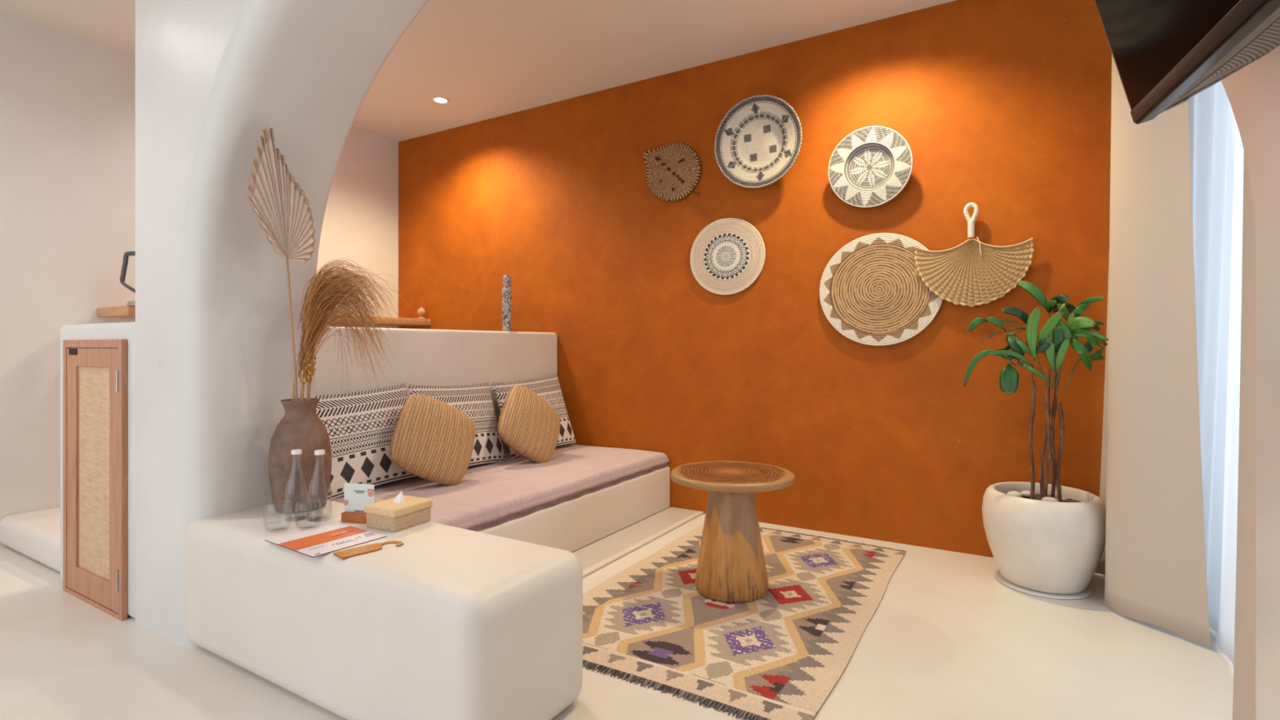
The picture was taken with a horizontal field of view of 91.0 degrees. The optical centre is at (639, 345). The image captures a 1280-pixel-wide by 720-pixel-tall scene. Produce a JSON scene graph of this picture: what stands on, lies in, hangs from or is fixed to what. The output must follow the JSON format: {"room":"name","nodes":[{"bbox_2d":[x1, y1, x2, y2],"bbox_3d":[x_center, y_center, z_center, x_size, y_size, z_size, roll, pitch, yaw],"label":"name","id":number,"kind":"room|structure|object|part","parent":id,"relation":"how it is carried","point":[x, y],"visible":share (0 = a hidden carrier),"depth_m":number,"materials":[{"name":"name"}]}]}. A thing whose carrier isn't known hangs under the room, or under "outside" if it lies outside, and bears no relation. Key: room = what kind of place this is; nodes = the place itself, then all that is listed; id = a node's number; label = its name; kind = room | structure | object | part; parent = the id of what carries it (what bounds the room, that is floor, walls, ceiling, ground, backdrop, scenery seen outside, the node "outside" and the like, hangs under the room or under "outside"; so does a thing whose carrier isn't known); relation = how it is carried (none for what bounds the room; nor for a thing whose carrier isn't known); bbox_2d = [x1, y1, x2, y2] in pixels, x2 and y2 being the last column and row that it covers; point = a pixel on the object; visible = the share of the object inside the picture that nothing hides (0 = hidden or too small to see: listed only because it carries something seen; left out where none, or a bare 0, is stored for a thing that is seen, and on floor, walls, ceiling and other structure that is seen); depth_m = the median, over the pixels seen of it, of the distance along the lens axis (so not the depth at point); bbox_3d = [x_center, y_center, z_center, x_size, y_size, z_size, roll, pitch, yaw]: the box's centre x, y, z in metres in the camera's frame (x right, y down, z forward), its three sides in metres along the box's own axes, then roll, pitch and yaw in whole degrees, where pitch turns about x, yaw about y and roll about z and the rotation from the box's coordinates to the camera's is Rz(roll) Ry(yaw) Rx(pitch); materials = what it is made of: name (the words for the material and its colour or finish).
{"room":"living room","nodes":[
{"label":"living room","id":0,"kind":"room"},
{"bbox_2d":[0,11,398,545],"bbox_3d":[-4.133,-0.385,2.963,0.100,3.070,7.205,0,0,31],"label":"wall","id":1,"kind":"structure","parent":0,"point":[68,101],"depth_m":3.85,"materials":[{"name":"white paint"}]},
{"bbox_2d":[0,506,60,572],"bbox_3d":[-2.233,1.065,4.316,1.758,0.170,2.725,0,0,31],"label":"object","id":2,"kind":"structure","parent":1,"relation":"attached to","point":[36,535],"depth_m":3.39,"materials":[{"name":"beige paint"}]},
{"bbox_2d":[97,305,431,326],"bbox_3d":[-2.675,-0.209,4.850,0.450,0.058,2.267,0,0,31],"label":"wall shelf","id":3,"kind":"object","parent":1,"relation":"attached to","point":[128,311],"visible":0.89,"depth_m":5.07,"materials":[{"name":"brown wood"}]},
{"bbox_2d":[120,251,135,306],"bbox_3d":[-3.036,-0.410,3.889,0.282,0.342,0.236,0,0,31],"label":"electric kettle","id":4,"kind":"object","parent":3,"relation":"on","point":[125,262],"visible":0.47,"depth_m":3.87,"materials":[{"name":"grey plastic"}]},
{"bbox_2d":[417,306,426,319],"bbox_3d":[-1.974,-0.293,5.681,0.074,0.110,0.074,0,0,31],"label":"carved ornament","id":5,"kind":"object","parent":3,"relation":"on","point":[421,312],"visible":0.91,"depth_m":5.66,"materials":[{"name":"brown wood"}]},
{"bbox_2d":[315,326,557,453],"bbox_3d":[-1.303,0.525,4.000,0.157,1.250,2.305,0,0,31],"label":"wall","id":6,"kind":"structure","parent":0,"point":[422,357],"depth_m":3.90,"materials":[{"name":"white paint"}]},
{"bbox_2d":[502,275,511,331],"bbox_3d":[-0.963,-0.305,4.551,0.076,0.410,0.076,0,0,-19],"label":"carved totem","id":7,"kind":"object","parent":6,"relation":"on","point":[507,291],"visible":0.92,"depth_m":4.52,"materials":[{"name":"grey stone"}]},
{"bbox_2d":[0,0,955,142],"bbox_3d":[-1.577,-1.970,1.421,6.070,0.100,7.205,0,0,31],"label":"ceiling","id":8,"kind":"structure","parent":0,"point":[491,59],"depth_m":3.97,"materials":[{"name":"paint"}]},
{"bbox_2d":[431,96,448,103],"bbox_3d":[-1.558,-1.915,4.910,0.128,0.009,0.128,0,0,31],"label":"recessed light","id":9,"kind":"object","parent":8,"relation":"in","point":[439,100],"visible":1,"depth_m":4.91,"materials":[{"name":"white"}]},
{"bbox_2d":[0,513,1233,719],"bbox_3d":[-1.577,1.200,1.421,6.070,0.100,7.205,0,0,31],"label":"floor","id":10,"kind":"structure","parent":0,"point":[945,639],"depth_m":2.26,"materials":[{"name":"beige concrete"}]},
{"bbox_2d":[186,499,582,719],"bbox_3d":[-0.960,0.905,2.222,1.560,0.490,0.517,0,0,31],"label":"built-in bench","id":11,"kind":"object","parent":10,"relation":"on","point":[448,622],"visible":0.85,"depth_m":1.90,"materials":[{"name":"beige paint"}]},
{"bbox_2d":[267,398,331,512],"bbox_3d":[-1.379,0.440,2.553,0.227,0.439,0.227,0,0,31],"label":"vase","id":12,"kind":"object","parent":11,"relation":"on","point":[300,427],"visible":0.98,"depth_m":2.48,"materials":[{"name":"brown ceramic"}]},
{"bbox_2d":[247,124,315,400],"bbox_3d":[-1.372,-0.147,2.422,0.099,1.356,0.266,0,0,11],"label":"palm","id":13,"kind":"object","parent":12,"relation":"in","point":[282,208],"visible":0.93,"depth_m":2.41,"materials":[{"name":"beige plant"}]},
{"bbox_3d":[-1.376,-0.577,2.418,0.054,0.497,0.265,0,0,31],"label":"blade","id":14,"kind":"part","parent":13,"relation":"part of","materials":[{"name":"beige plant"}]},
{"bbox_2d":[292,350,315,400],"bbox_3d":[-1.361,0.256,2.547,0.086,0.508,0.080,0,0,31],"label":"bunch","id":15,"kind":"object","parent":12,"relation":"in","point":[303,380],"visible":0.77,"depth_m":2.53,"materials":[{"name":"beige plant"}]},
{"bbox_2d":[296,257,415,400],"bbox_3d":[-1.213,0.071,2.748,0.369,0.878,0.454,0,0,-3],"label":"pampas plume","id":16,"kind":"object","parent":12,"relation":"in","point":[317,312],"visible":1,"depth_m":2.63},
{"bbox_3d":[-1.319,0.129,2.586,0.027,0.762,0.138,0,0,31],"label":"stem","id":17,"kind":"part","parent":16,"relation":"part of","materials":[{"name":"brown plant"}]},
{"bbox_2d":[291,448,309,491],"bbox_3d":[-1.305,0.528,2.390,0.085,0.262,0.085,0,0,31],"label":"glass bottle","id":18,"kind":"object","parent":11,"relation":"on","point":[297,451],"visible":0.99,"depth_m":2.38,"materials":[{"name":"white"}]},
{"bbox_2d":[306,449,332,519],"bbox_3d":[-1.213,0.528,2.381,0.085,0.262,0.085,0,0,31],"label":"glass bottle","id":19,"kind":"object","parent":11,"relation":"on","point":[317,452],"visible":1,"depth_m":2.37,"materials":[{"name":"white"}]},
{"bbox_2d":[264,522,386,557],"bbox_3d":[-1.071,0.658,2.145,0.303,0.002,0.258,0,0,34],"label":"leaflet","id":20,"kind":"object","parent":11,"relation":"on","point":[317,541],"visible":1,"depth_m":2.13,"materials":[{"name":"white paper"}]},
{"bbox_2d":[277,525,374,554],"bbox_3d":[-1.045,0.657,2.132,0.207,0.001,0.260,0,0,31],"label":"print","id":21,"kind":"object","parent":20,"relation":"on","point":[329,540],"depth_m":2.12},
{"bbox_2d":[341,483,373,523],"bbox_3d":[-1.055,0.590,2.354,0.129,0.140,0.040,0,0,13],"label":"card holder","id":22,"kind":"object","parent":11,"relation":"on","point":[357,495],"visible":0.84,"depth_m":2.35,"materials":[{"name":"white paper"}]},
{"bbox_2d":[333,540,403,559],"bbox_3d":[-0.873,0.657,2.034,0.205,0.005,0.078,0,0,-43],"label":"hanger","id":23,"kind":"object","parent":11,"relation":"on","point":[357,551],"visible":1,"depth_m":2.02,"materials":[{"name":"brown wood"}]},
{"bbox_2d":[364,491,432,532],"bbox_3d":[-0.890,0.599,2.324,0.154,0.121,0.182,0,0,27],"label":"tissue box","id":24,"kind":"object","parent":11,"relation":"on","point":[401,512],"visible":1,"depth_m":2.27,"materials":[{"name":"wicker"}]},
{"bbox_3d":[-0.890,0.594,2.324,0.154,0.028,0.182,0,0,27],"label":"lid","id":25,"kind":"part","parent":24,"relation":"part of","materials":[{"name":"wicker"}]},
{"bbox_2d":[476,466,670,552],"bbox_3d":[-0.789,0.999,3.728,1.002,0.303,2.238,0,0,31],"label":"bench","id":26,"kind":"object","parent":10,"relation":"on","point":[573,525],"visible":0.25,"depth_m":3.62,"materials":[{"name":"beige paint"}]},
{"bbox_2d":[330,444,669,531],"bbox_3d":[-0.792,0.797,3.724,0.998,0.099,2.222,0,0,31],"label":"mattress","id":27,"kind":"object","parent":26,"relation":"on","point":[491,495],"visible":0.52,"depth_m":3.46,"materials":[{"name":"pink fabric"}]},
{"bbox_2d":[315,383,419,500],"bbox_3d":[-1.454,0.495,3.312,0.236,0.553,0.707,0,0,35],"label":"patterned cushion","id":28,"kind":"object","parent":27,"relation":"on","point":[360,425],"visible":0.66,"depth_m":3.24,"materials":[{"name":"fabric"}]},
{"bbox_2d":[389,393,475,485],"bbox_3d":[-1.119,0.512,3.421,0.517,0.493,0.278,0,0,-38],"label":"cushion","id":29,"kind":"object","parent":27,"relation":"on","point":[433,440],"visible":1,"depth_m":3.34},
{"bbox_2d":[407,382,506,467],"bbox_3d":[-1.108,0.498,3.874,0.218,0.545,0.694,0,0,28],"label":"patterned cushion","id":30,"kind":"object","parent":27,"relation":"on","point":[475,401],"visible":0.59,"depth_m":3.93,"materials":[{"name":"fabric"}]},
{"bbox_2d":[497,385,559,462],"bbox_3d":[-0.717,0.518,4.105,0.534,0.509,0.278,0,0,-41],"label":"cushion","id":31,"kind":"object","parent":27,"relation":"on","point":[527,424],"visible":1,"depth_m":4.01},
{"bbox_2d":[491,373,576,457],"bbox_3d":[-0.742,0.495,4.482,0.229,0.556,0.707,0,0,36],"label":"patterned cushion","id":32,"kind":"object","parent":27,"relation":"on","point":[548,388],"visible":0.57,"depth_m":4.56,"materials":[{"name":"fabric"}]},
{"bbox_2d":[582,524,906,719],"bbox_3d":[0.480,1.143,2.984,1.206,0.012,1.996,0,0,31],"label":"rug","id":33,"kind":"object","parent":10,"relation":"on","point":[780,655],"visible":0.77,"depth_m":2.56,"materials":[{"name":"fabric"}]},
{"bbox_2d":[670,461,795,602],"bbox_3d":[0.429,0.867,2.945,0.576,0.551,0.574,0,0,31],"label":"side table","id":34,"kind":"object","parent":33,"relation":"on","point":[731,567],"visible":1,"depth_m":2.83,"materials":[{"name":"brown wood"}]},
{"bbox_2d":[963,280,1108,599],"bbox_3d":[1.909,0.417,3.050,0.584,1.465,0.512,0,0,31],"label":"potted palm","id":35,"kind":"object","parent":10,"relation":"on","point":[1049,549],"visible":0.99,"depth_m":2.91,"materials":[{"name":"white stone"}]},
{"bbox_2d":[1006,491,1022,497],"bbox_3d":[1.831,0.733,3.074,0.070,0.037,0.070,0,0,31],"label":"pebble","id":36,"kind":"object","parent":35,"relation":"on","point":[1017,494],"visible":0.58,"depth_m":3.06,"materials":[{"name":"white stone"}]},
{"bbox_2d":[1020,490,1035,497],"bbox_3d":[1.914,0.734,3.106,0.063,0.031,0.050,0,0,31],"label":"pebble","id":37,"kind":"object","parent":35,"relation":"on","point":[1025,493],"visible":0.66,"depth_m":3.09,"materials":[{"name":"white stone"}]},
{"bbox_2d":[982,481,1106,594],"bbox_3d":[1.940,0.921,3.032,0.512,0.434,0.512,0,0,31],"label":"pot","id":38,"kind":"object","parent":35,"relation":"attached to","point":[1037,546],"depth_m":2.86,"materials":[{"name":"white ceramic"}]},
{"bbox_2d":[1041,497,1058,502],"bbox_3d":[1.937,0.734,2.969,0.068,0.033,0.052,0,0,31],"label":"pebble","id":39,"kind":"object","parent":35,"relation":"on","point":[1046,499],"visible":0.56,"depth_m":2.96,"materials":[{"name":"white stone"}]},
{"bbox_2d":[1054,494,1067,501],"bbox_3d":[2.022,0.735,3.023,0.054,0.029,0.052,0,0,31],"label":"pebble","id":40,"kind":"object","parent":35,"relation":"on","point":[1064,498],"visible":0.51,"depth_m":3.00,"materials":[{"name":"white stone"}]},
{"bbox_2d":[60,0,1279,719],"bbox_3d":[-0.617,-0.385,2.007,4.830,3.070,0.500,0,0,31],"label":"wall","id":41,"kind":"structure","parent":0,"point":[214,361],"depth_m":2.43,"materials":[{"name":"paint"}]},
{"bbox_2d":[62,339,127,620],"bbox_3d":[-2.432,0.562,2.792,0.640,1.175,0.028,0,0,31],"label":"cabinet","id":42,"kind":"object","parent":41,"relation":"attached to","point":[95,380],"visible":1,"depth_m":2.78,"materials":[{"name":"brown wood"}]},
{"bbox_3d":[-2.421,0.555,2.797,0.365,0.920,0.005,0,0,31],"label":"cane panel","id":43,"kind":"part","parent":42,"relation":"part of","materials":[{"name":"wicker"}]},
{"bbox_2d":[1093,0,1279,124],"bbox_3d":[0.796,-0.685,0.742,0.363,0.537,0.930,0,0,22],"label":"television","id":44,"kind":"object","parent":41,"relation":"attached to","point":[1165,53],"visible":1,"depth_m":0.99,"materials":[{"name":"black"}]},
{"bbox_2d":[1182,17,1279,97],"bbox_3d":[0.841,-0.440,0.745,0.079,0.021,0.720,0,0,22],"label":"speaker grille","id":45,"kind":"object","parent":44,"relation":"attached to","point":[1260,36],"depth_m":0.91,"materials":[{"name":"grey"}]},
{"bbox_2d":[398,0,1111,573],"bbox_3d":[0.300,-0.385,4.438,5.970,3.070,0.100,0,0,31],"label":"wall","id":46,"kind":"structure","parent":0,"point":[1002,107],"depth_m":3.90,"materials":[{"name":"orange paint"}]},
{"bbox_2d":[573,506,703,577],"bbox_3d":[-0.252,1.143,3.401,0.255,0.014,2.245,0,0,31],"label":"floor","id":47,"kind":"structure","parent":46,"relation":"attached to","point":[593,557],"depth_m":3.70,"materials":[{"name":"beige paint"}]},
{"bbox_2d":[643,142,700,201],"bbox_3d":[0.215,-1.212,4.396,0.454,0.409,0.021,0,0,31],"label":"mat","id":48,"kind":"object","parent":46,"relation":"hanging from","point":[673,170],"visible":1,"depth_m":4.38,"materials":[{"name":"brown wicker"}]},
{"bbox_2d":[689,217,765,295],"bbox_3d":[0.575,-0.592,4.190,0.544,0.516,0.018,0,0,31],"label":"plate","id":49,"kind":"object","parent":46,"relation":"attached to","point":[727,256],"visible":1,"depth_m":4.18,"materials":[{"name":"beige wicker"}]},
{"bbox_2d":[714,94,802,187],"bbox_3d":[0.745,-1.280,3.979,0.586,0.560,0.119,0,0,33],"label":"plate","id":50,"kind":"object","parent":46,"relation":"attached to","point":[757,141],"visible":1,"depth_m":4.00,"materials":[{"name":"beige wicker"}]},
{"bbox_2d":[827,125,912,207],"bbox_3d":[1.334,-1.037,3.662,0.476,0.454,0.079,0,0,34],"label":"plate","id":51,"kind":"object","parent":46,"relation":"attached to","point":[871,166],"visible":1,"depth_m":3.66,"materials":[{"name":"white wicker"}]},
{"bbox_2d":[819,232,942,346],"bbox_3d":[1.402,-0.327,3.690,0.694,0.660,0.020,0,0,31],"label":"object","id":52,"kind":"object","parent":46,"relation":"attached to","point":[873,292],"visible":1,"depth_m":3.69,"materials":[{"name":"beige wicker"}]},
{"bbox_2d":[914,202,1034,306],"bbox_3d":[1.802,-0.492,3.418,0.578,0.569,0.034,0,0,32],"label":"wall fan","id":53,"kind":"object","parent":46,"relation":"attached to","point":[972,273],"visible":1,"depth_m":3.41,"materials":[{"name":"beige wicker"}]},
{"bbox_3d":[1.801,-0.682,3.419,0.075,0.188,0.033,0,0,31],"label":"loop handle","id":54,"kind":"part","parent":53,"relation":"part of","materials":[{"name":"white fabric"}]},
{"bbox_3d":[1.802,-0.392,3.418,0.578,0.370,0.026,0,0,31],"label":"fan blade","id":55,"kind":"part","parent":53,"relation":"part of","materials":[{"name":"beige wicker"}]},
{"bbox_3d":[1.940,-1.390,2.094,0.024,0.024,2.190,0,0,31],"label":"curtain rod","id":56,"kind":"object","parent":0,"visible":0},
{"bbox_2d":[1094,54,1210,647],"bbox_3d":[2.148,-0.111,2.774,0.208,2.518,0.796,0,0,15],"label":"wall","id":57,"kind":"structure","parent":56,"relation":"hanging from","point":[1153,561],"depth_m":2.55,"materials":[{"name":"white paint"}]},
{"bbox_2d":[1188,80,1244,666],"bbox_3d":[2.012,-0.111,2.057,0.104,2.518,2.123,0,0,31],"label":"sheer curtain","id":58,"kind":"object","parent":56,"relation":"hanging from","point":[1216,148],"visible":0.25,"depth_m":2.48,"materials":[{"name":"white fabric"}]},
{"bbox_2d":[1232,152,1256,719],"bbox_3d":[1.420,-0.111,1.363,0.039,2.518,0.349,0,0,12],"label":"window frame","id":59,"kind":"structure","parent":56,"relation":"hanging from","point":[1244,695],"depth_m":1.51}
]}

